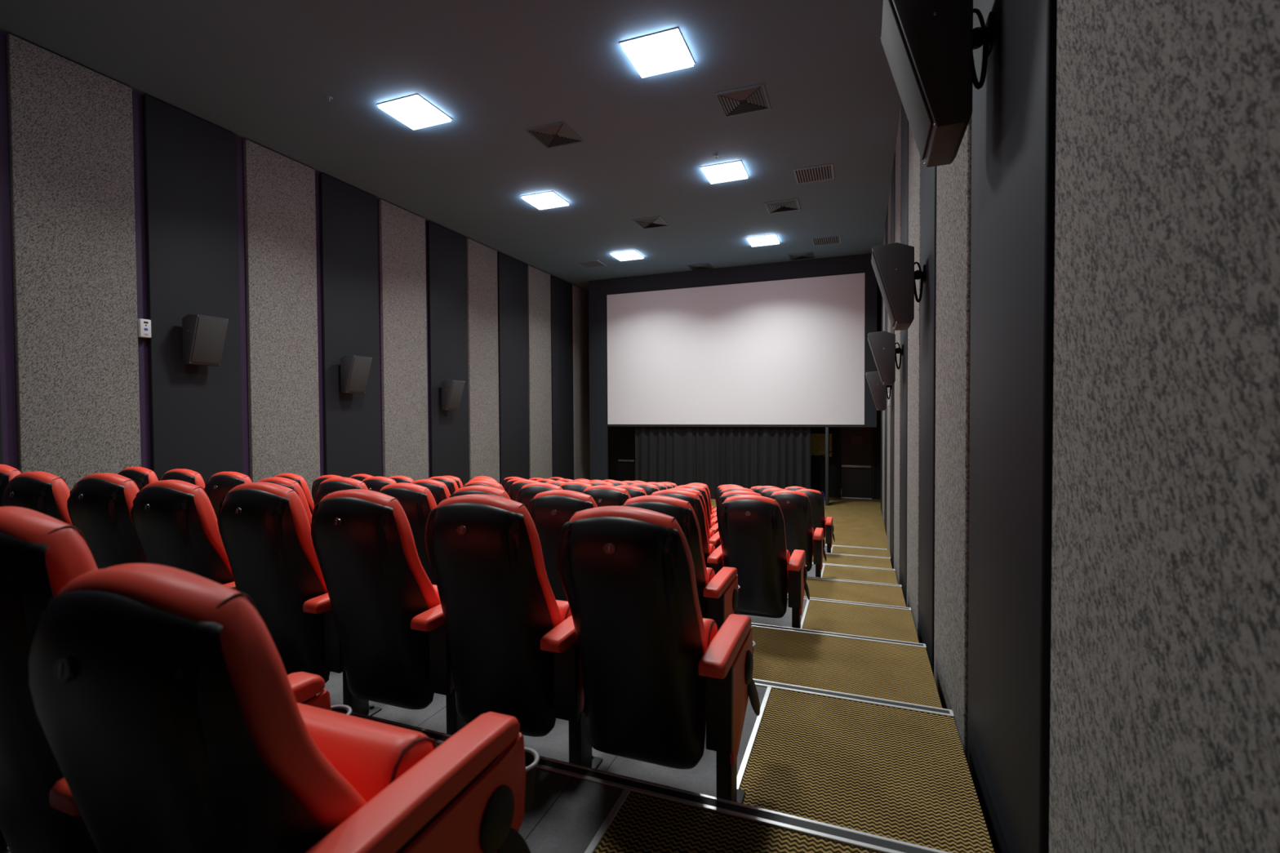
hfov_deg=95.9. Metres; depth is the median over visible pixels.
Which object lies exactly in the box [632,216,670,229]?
ceiling vent
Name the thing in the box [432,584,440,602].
seat cushion
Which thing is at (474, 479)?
seat
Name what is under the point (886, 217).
wall panel
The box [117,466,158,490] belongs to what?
seat
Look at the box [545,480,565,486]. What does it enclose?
seat
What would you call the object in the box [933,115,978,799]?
wall panel
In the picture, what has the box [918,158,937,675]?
wall panel
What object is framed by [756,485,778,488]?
cushion
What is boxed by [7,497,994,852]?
floor
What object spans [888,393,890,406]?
wall control
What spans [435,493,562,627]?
cushion
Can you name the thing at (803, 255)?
ceiling vent
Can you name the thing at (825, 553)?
trim
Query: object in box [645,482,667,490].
seat
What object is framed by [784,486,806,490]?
seat
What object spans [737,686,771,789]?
trim
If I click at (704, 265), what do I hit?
ceiling vent
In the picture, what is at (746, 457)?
curtain
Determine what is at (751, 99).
ceiling vent
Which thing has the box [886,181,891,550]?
wall panel
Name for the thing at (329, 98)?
sprinkler
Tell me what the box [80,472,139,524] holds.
cushion
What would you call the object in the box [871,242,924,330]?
wall speaker
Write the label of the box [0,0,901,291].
ceiling
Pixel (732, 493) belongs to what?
cushion
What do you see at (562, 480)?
seat
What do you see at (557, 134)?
ceiling vent
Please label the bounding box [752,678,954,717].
trim
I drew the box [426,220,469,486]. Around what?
wall panel
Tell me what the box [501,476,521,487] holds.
seat
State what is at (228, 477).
cushion
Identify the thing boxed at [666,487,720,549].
seat
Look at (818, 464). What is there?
wall
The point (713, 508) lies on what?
seat
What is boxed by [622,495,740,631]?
seat
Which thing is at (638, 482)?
seat
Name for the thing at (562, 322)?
wall panel
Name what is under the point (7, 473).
cushion
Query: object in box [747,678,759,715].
tray
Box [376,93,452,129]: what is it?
recessed light
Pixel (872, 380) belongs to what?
grille
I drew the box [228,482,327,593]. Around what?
cushion
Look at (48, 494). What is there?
seat
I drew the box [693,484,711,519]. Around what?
cushion
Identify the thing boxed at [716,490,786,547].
seat
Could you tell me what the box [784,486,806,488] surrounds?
cushion
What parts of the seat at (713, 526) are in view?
armrest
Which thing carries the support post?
on the floor
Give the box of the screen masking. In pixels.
[588,253,876,480]
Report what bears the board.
attached to the wall at (818, 464)
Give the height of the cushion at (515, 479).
0.661 m
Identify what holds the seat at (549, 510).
on the floor
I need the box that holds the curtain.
[635,426,811,498]
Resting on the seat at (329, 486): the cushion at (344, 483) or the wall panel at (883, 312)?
the cushion at (344, 483)
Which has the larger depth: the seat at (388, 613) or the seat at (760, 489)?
the seat at (760, 489)
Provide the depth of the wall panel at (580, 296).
17.22 m
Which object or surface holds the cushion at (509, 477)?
on the seat at (504, 481)
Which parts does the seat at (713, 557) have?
armrest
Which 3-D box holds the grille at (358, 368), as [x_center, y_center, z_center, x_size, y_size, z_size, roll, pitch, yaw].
[-4.492,-0.825,9.255,0.166,0.529,0.330,0,1,21]
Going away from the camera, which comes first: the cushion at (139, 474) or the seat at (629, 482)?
the cushion at (139, 474)
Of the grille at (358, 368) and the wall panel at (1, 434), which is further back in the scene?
the grille at (358, 368)
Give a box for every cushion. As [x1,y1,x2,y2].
[0,464,21,481]
[0,506,97,596]
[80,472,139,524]
[121,466,158,483]
[210,471,252,483]
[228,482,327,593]
[297,702,434,803]
[315,475,342,479]
[320,477,368,489]
[320,488,440,608]
[350,474,373,477]
[361,476,396,484]
[380,482,436,510]
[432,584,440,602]
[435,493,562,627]
[503,476,521,479]
[506,478,527,482]
[511,480,539,484]
[520,482,562,489]
[533,489,597,507]
[536,478,554,481]
[546,480,565,484]
[548,476,564,479]
[555,600,571,621]
[560,481,592,487]
[568,506,707,653]
[583,484,631,498]
[622,480,638,483]
[623,495,708,585]
[629,483,659,490]
[650,489,711,555]
[666,487,711,538]
[689,482,711,506]
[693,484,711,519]
[702,617,717,645]
[706,567,715,580]
[709,543,715,552]
[719,485,740,489]
[720,484,742,487]
[720,487,754,492]
[720,490,762,496]
[724,494,787,573]
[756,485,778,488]
[761,488,788,492]
[771,490,812,519]
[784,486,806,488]
[786,550,790,594]
[795,488,823,498]
[812,529,813,555]
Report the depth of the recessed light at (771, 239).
12.49 m
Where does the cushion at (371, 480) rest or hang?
on the seat at (373, 483)
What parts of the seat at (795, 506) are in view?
leg, armrest, panel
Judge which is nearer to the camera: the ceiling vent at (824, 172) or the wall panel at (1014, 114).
the wall panel at (1014, 114)
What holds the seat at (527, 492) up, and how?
on the floor
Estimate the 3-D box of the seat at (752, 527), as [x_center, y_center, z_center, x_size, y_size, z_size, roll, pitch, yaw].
[0.913,0.994,4.201,0.582,1.057,0.717,0,1,21]
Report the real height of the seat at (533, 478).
1.066 m
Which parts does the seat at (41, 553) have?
armrest, panel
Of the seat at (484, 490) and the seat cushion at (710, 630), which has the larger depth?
the seat at (484, 490)
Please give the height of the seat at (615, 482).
1.075 m
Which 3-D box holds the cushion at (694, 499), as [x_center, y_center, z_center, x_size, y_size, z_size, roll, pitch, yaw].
[0.286,0.790,4.296,0.450,0.661,0.321,0,0,21]
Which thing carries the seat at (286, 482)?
on the floor
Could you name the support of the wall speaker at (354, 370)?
attached to the wall panel at (348, 213)
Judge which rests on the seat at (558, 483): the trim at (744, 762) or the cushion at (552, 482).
the cushion at (552, 482)
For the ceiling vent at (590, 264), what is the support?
in the ceiling
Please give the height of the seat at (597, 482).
1.076 m
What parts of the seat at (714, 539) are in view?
armrest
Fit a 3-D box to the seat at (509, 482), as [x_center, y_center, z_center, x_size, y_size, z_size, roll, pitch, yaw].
[-1.400,1.191,7.568,0.556,1.071,0.686,0,1,21]
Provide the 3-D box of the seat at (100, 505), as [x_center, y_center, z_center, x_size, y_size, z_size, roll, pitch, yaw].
[-2.520,0.763,3.068,0.556,1.077,0.671,0,1,21]
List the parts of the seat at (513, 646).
number plate, armrest, leg, panel, foot plate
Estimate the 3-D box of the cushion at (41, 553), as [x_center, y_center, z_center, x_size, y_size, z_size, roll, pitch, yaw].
[-1.196,0.492,1.211,0.450,0.675,0.288,0,1,21]
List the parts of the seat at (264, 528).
number plate, armrest, leg, foot plate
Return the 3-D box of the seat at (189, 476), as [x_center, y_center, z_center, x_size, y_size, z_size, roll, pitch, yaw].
[-3.414,0.863,4.654,0.556,1.084,0.652,0,1,21]
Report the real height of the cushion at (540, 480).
0.661 m
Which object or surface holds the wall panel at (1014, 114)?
attached to the wall at (979, 801)
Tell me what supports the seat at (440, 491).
on the floor
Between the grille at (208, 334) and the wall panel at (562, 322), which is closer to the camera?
the grille at (208, 334)
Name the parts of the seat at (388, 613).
number plate, armrest, panel, leg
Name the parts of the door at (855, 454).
sign plate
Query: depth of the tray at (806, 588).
4.29 m
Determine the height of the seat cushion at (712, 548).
0.313 m
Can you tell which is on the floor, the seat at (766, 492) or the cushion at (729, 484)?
the seat at (766, 492)
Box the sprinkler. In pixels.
[325,96,332,102]
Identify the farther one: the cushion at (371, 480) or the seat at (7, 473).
the cushion at (371, 480)
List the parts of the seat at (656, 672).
number plate, armrest, leg, foot plate, panel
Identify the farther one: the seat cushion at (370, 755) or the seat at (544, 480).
the seat at (544, 480)
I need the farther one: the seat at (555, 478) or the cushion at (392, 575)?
the seat at (555, 478)
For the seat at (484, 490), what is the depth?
3.37 m
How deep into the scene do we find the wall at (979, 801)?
2.51 m
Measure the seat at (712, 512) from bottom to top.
1.070 m
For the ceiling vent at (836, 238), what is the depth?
12.63 m
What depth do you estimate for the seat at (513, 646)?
2.03 m
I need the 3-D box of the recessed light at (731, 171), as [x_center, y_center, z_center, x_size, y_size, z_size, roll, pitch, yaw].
[1.329,-3.965,9.023,0.620,0.040,0.620,0,1,21]
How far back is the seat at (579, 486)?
5.73 m
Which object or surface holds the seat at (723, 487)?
on the floor
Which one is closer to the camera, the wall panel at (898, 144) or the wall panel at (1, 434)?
the wall panel at (1, 434)
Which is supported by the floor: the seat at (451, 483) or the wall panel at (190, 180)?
the seat at (451, 483)
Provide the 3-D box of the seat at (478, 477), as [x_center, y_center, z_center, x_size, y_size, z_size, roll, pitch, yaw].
[-1.921,1.189,7.768,0.556,1.072,0.683,0,1,21]
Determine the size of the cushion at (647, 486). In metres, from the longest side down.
0.677 x 0.450 x 0.283 m
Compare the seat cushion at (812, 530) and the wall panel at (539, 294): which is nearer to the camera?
the seat cushion at (812, 530)
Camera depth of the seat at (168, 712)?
0.80 m
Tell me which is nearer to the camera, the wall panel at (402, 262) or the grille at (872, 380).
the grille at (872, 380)
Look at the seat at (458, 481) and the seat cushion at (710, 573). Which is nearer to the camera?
the seat cushion at (710, 573)
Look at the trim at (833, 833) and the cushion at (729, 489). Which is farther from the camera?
the cushion at (729, 489)
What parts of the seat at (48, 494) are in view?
number plate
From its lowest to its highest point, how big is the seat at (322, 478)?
1.066 m
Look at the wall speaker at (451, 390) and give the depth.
11.36 m
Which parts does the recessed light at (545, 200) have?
frame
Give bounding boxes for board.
[811,433,831,457]
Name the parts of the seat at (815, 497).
leg, armrest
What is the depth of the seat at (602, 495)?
4.33 m
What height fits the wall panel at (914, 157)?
5.864 m
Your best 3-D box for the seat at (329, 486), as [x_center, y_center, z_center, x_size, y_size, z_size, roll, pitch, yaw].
[-1.854,0.871,4.048,0.556,1.077,0.671,0,1,21]
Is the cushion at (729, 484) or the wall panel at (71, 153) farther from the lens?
the cushion at (729, 484)
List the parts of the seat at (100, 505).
number plate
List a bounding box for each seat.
[0,464,22,506]
[0,506,351,852]
[0,829,9,852]
[1,471,72,525]
[23,563,539,852]
[66,472,147,569]
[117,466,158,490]
[130,480,236,591]
[158,468,204,488]
[204,471,252,517]
[217,482,382,715]
[257,476,311,526]
[273,473,314,515]
[311,475,342,499]
[311,488,468,735]
[313,477,368,506]
[350,474,373,481]
[361,476,396,492]
[377,482,436,585]
[388,475,413,483]
[410,479,450,506]
[424,493,602,768]
[427,475,458,494]
[441,475,462,488]
[448,485,511,499]
[462,480,504,490]
[468,478,497,483]
[472,476,495,480]
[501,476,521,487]
[503,478,527,493]
[507,480,539,501]
[515,482,562,508]
[527,489,597,601]
[528,477,544,480]
[535,478,554,483]
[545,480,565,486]
[548,476,564,480]
[556,506,759,803]
[557,479,573,482]
[560,481,592,492]
[569,480,591,483]
[581,484,631,506]
[587,480,613,486]
[606,480,628,486]
[615,484,647,497]
[622,480,638,484]
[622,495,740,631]
[629,483,659,495]
[632,480,645,483]
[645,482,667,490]
[650,489,724,574]
[658,482,673,488]
[663,481,677,488]
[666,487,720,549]
[674,484,718,533]
[686,483,716,517]
[689,482,716,512]
[693,484,717,524]
[715,484,742,496]
[715,485,740,506]
[716,487,754,504]
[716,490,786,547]
[717,494,809,628]
[750,485,763,491]
[754,485,778,493]
[760,488,788,497]
[769,490,826,577]
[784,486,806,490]
[795,488,835,552]
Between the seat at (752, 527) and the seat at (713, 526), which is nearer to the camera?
the seat at (752, 527)
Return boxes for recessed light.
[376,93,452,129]
[520,191,569,209]
[609,249,644,261]
[619,26,694,77]
[700,160,748,183]
[746,234,779,246]
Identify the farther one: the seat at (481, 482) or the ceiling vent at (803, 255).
the ceiling vent at (803, 255)
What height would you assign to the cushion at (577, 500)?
0.661 m
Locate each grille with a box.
[191,316,226,364]
[347,357,371,391]
[447,382,464,408]
[866,374,877,408]
[867,335,883,382]
[871,251,895,327]
[880,0,933,159]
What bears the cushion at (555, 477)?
on the seat at (555, 478)
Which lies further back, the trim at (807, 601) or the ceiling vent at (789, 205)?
the ceiling vent at (789, 205)
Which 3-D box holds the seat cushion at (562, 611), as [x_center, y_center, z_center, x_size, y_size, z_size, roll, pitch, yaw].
[-0.480,0.837,2.289,0.456,0.313,0.207,0,1,21]
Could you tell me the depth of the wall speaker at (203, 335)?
7.05 m
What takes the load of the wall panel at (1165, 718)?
attached to the wall at (979, 801)
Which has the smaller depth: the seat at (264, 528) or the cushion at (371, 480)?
the seat at (264, 528)
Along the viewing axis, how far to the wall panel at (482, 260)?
12.75 m
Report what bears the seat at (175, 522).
on the floor
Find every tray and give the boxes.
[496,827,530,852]
[734,607,740,614]
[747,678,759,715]
[804,581,809,599]
[822,549,826,560]
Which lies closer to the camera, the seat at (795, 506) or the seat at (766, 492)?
the seat at (795, 506)
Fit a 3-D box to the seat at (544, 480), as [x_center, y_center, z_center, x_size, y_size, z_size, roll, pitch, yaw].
[-1.257,1.300,8.741,0.555,1.066,0.697,0,1,21]
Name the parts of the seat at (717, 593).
armrest, panel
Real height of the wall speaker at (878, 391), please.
0.600 m
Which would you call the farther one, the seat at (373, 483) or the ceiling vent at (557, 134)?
the ceiling vent at (557, 134)
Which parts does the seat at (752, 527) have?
number plate, leg, armrest, panel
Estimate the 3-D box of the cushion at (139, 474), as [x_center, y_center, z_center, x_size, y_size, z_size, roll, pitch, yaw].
[-4.032,0.666,4.734,0.450,0.687,0.254,0,1,21]
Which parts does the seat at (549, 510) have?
number plate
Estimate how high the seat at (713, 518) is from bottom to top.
1.063 m
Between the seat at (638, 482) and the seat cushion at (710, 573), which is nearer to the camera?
the seat cushion at (710, 573)
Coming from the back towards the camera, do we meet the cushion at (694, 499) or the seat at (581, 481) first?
the seat at (581, 481)
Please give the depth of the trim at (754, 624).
3.84 m
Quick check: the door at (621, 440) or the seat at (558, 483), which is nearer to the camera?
the seat at (558, 483)
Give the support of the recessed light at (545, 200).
in the ceiling
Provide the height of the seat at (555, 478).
1.077 m
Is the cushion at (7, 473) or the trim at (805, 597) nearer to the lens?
the cushion at (7, 473)
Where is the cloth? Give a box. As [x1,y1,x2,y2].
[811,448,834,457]
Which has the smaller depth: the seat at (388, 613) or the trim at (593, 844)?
the trim at (593, 844)
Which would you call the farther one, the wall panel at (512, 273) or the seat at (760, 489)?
the wall panel at (512, 273)
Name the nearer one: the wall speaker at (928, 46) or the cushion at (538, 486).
the wall speaker at (928, 46)
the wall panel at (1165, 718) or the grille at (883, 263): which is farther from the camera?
the grille at (883, 263)
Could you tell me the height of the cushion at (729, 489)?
0.661 m
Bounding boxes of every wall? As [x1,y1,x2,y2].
[0,30,497,478]
[811,273,881,499]
[978,800,995,852]
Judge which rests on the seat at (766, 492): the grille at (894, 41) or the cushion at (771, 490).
the cushion at (771, 490)
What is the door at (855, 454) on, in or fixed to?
in the wall at (818, 464)
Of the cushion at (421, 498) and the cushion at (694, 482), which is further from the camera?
the cushion at (694, 482)
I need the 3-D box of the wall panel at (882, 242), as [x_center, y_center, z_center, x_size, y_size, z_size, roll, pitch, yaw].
[5.538,-1.061,13.144,0.066,6.029,0.950,0,1,21]
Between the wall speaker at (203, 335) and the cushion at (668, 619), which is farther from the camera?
the wall speaker at (203, 335)
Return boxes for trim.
[350,711,949,852]
[584,788,630,852]
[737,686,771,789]
[751,622,926,648]
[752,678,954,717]
[786,595,911,610]
[800,599,809,628]
[807,576,902,586]
[812,562,895,570]
[821,564,825,577]
[825,544,887,550]
[825,552,890,559]
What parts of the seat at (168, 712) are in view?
number plate, armrest, panel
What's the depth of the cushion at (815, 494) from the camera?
8.20 m
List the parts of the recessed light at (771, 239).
frame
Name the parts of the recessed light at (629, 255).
frame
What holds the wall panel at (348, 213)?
attached to the wall at (7, 367)
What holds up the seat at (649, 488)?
on the floor
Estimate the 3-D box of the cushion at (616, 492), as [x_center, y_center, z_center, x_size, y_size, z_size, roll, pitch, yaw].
[-0.232,0.785,4.504,0.450,0.678,0.280,0,1,21]
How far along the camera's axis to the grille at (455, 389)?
11.41 m
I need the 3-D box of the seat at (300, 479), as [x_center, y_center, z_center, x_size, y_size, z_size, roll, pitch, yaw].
[-3.325,0.979,5.827,0.679,1.064,0.699,0,1,21]
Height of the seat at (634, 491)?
1.065 m
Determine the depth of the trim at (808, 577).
5.97 m
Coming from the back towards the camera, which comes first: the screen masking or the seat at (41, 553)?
the screen masking
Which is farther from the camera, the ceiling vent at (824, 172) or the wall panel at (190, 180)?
the ceiling vent at (824, 172)
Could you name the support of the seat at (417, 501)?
on the floor
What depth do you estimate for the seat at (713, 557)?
4.15 m
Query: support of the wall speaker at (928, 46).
attached to the wall panel at (1014, 114)
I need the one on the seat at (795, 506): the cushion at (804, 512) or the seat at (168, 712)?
the cushion at (804, 512)
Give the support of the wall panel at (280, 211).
attached to the wall at (7, 367)
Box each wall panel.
[0,378,3,464]
[5,33,141,491]
[142,93,243,484]
[243,138,319,501]
[319,173,381,477]
[378,199,428,480]
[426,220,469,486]
[466,238,499,483]
[497,251,529,484]
[527,265,552,479]
[550,275,573,479]
[572,284,590,479]
[880,241,883,515]
[882,224,885,522]
[884,204,888,534]
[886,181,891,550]
[889,151,895,567]
[893,105,901,584]
[899,101,908,607]
[906,123,920,638]
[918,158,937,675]
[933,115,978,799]
[967,0,1057,852]
[1048,0,1279,852]
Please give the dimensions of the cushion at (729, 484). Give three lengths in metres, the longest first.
0.677 x 0.450 x 0.283 m
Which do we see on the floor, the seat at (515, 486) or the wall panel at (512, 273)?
the seat at (515, 486)
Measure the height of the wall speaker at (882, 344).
0.599 m
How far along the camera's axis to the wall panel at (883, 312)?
11.97 m
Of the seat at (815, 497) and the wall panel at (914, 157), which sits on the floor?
the seat at (815, 497)
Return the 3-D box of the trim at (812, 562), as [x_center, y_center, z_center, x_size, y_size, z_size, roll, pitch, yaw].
[-0.769,1.718,8.354,8.172,0.036,0.060,0,1,21]
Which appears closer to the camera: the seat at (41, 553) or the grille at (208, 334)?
the seat at (41, 553)
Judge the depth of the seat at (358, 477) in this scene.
6.71 m
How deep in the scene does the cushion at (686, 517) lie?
2.94 m
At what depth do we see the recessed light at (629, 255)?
13.65 m
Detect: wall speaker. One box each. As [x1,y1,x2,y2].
[182,314,228,366]
[340,355,372,393]
[441,379,465,410]
[866,371,892,410]
[867,330,902,385]
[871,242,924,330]
[880,0,992,167]
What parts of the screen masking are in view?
projection screen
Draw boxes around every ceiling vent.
[524,120,584,148]
[576,259,607,267]
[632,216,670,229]
[686,262,714,271]
[714,83,771,117]
[764,198,800,213]
[787,251,814,260]
[793,164,834,183]
[812,235,840,245]
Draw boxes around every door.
[608,426,635,481]
[838,426,875,499]
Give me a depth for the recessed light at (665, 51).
5.98 m
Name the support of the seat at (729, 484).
on the floor
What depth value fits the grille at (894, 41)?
2.22 m
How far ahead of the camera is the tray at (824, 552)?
6.44 m
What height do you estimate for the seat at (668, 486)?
1.068 m
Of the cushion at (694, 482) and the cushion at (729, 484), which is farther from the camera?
the cushion at (694, 482)
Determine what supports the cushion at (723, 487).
on the seat at (723, 487)
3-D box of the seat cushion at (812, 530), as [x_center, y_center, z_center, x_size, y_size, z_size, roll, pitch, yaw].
[1.685,1.264,6.398,0.456,0.313,0.207,0,1,21]
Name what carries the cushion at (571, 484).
on the seat at (579, 486)
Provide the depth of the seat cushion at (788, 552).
4.12 m
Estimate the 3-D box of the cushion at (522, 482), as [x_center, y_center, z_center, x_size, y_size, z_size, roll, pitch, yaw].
[-1.130,0.889,6.079,0.450,0.676,0.284,0,1,21]
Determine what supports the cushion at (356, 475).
on the seat at (358, 477)
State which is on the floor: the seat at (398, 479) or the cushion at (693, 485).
the seat at (398, 479)
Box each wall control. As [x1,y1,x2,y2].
[137,318,151,337]
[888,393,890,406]
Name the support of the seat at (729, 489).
on the floor
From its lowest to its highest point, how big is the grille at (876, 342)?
0.529 m
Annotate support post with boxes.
[825,426,829,506]
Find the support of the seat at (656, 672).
on the floor
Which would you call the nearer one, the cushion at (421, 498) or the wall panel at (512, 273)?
the cushion at (421, 498)
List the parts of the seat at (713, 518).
armrest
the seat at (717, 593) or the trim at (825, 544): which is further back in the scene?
the trim at (825, 544)
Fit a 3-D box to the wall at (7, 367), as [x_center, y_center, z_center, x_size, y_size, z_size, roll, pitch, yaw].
[-5.179,-0.910,8.675,0.150,6.459,20.550,0,1,21]
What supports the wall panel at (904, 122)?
attached to the wall at (979, 801)
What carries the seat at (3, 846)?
on the floor
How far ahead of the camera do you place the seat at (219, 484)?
4.17 m
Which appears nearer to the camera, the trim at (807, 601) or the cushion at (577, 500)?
the cushion at (577, 500)
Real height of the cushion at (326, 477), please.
0.661 m
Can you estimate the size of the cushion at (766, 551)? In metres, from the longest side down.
0.661 x 0.450 x 0.321 m
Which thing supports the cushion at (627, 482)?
on the seat at (629, 482)
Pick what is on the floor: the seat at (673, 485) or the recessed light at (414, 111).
the seat at (673, 485)
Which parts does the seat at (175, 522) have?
number plate, armrest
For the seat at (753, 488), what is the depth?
9.67 m

